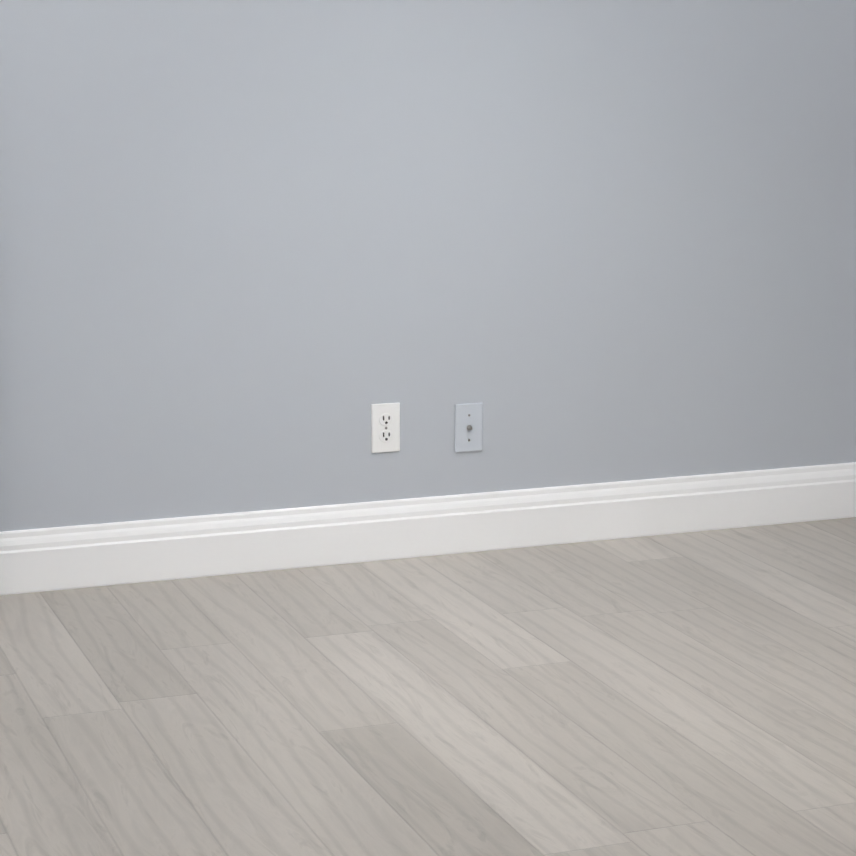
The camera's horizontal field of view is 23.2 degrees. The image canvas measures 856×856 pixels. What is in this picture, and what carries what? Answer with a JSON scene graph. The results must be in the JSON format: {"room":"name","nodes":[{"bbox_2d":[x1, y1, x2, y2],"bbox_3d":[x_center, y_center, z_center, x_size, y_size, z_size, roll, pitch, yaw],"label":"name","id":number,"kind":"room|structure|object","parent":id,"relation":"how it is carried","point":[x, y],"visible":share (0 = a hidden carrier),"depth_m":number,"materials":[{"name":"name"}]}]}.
{"room":"empty room","nodes":[
{"label":"empty room","id":0,"kind":"room"},
{"bbox_2d":[0,517,855,855],"bbox_3d":[0.138,0.811,2.503,4.850,0.100,5.150,-4,11,-20],"label":"floor","id":1,"kind":"structure","parent":0,"point":[678,695],"depth_m":3.82,"materials":[{"name":"grey wood"}]},
{"bbox_2d":[0,0,855,531],"bbox_3d":[-0.233,-0.888,4.729,3.800,2.410,0.200,-4,11,-20],"label":"wall","id":2,"kind":"structure","parent":0,"point":[258,254],"depth_m":4.78,"materials":[{"name":"grey paint"}]},
{"bbox_2d":[371,402,399,452],"bbox_3d":[-0.098,0.000,4.835,0.070,0.115,0.009,-4,11,-20],"label":"electrical outlet","id":3,"kind":"object","parent":2,"relation":"attached to","point":[385,427],"visible":1,"depth_m":4.83,"materials":[{"name":"white plastic"}]},
{"bbox_2d":[0,462,855,595],"bbox_3d":[-0.195,0.246,4.840,3.400,0.140,0.016,-4,11,-20],"label":"baseboard","id":4,"kind":"structure","parent":2,"relation":"attached to","point":[83,556],"depth_m":4.89,"materials":[{"name":"white paint"}]},
{"bbox_2d":[455,403,482,451],"bbox_3d":[0.097,0.000,4.905,0.070,0.115,0.015,-4,11,-20],"label":"outlet plate","id":5,"kind":"object","parent":2,"relation":"attached to","point":[468,427],"visible":1,"depth_m":4.91,"materials":[{"name":"grey plastic"}]}
]}

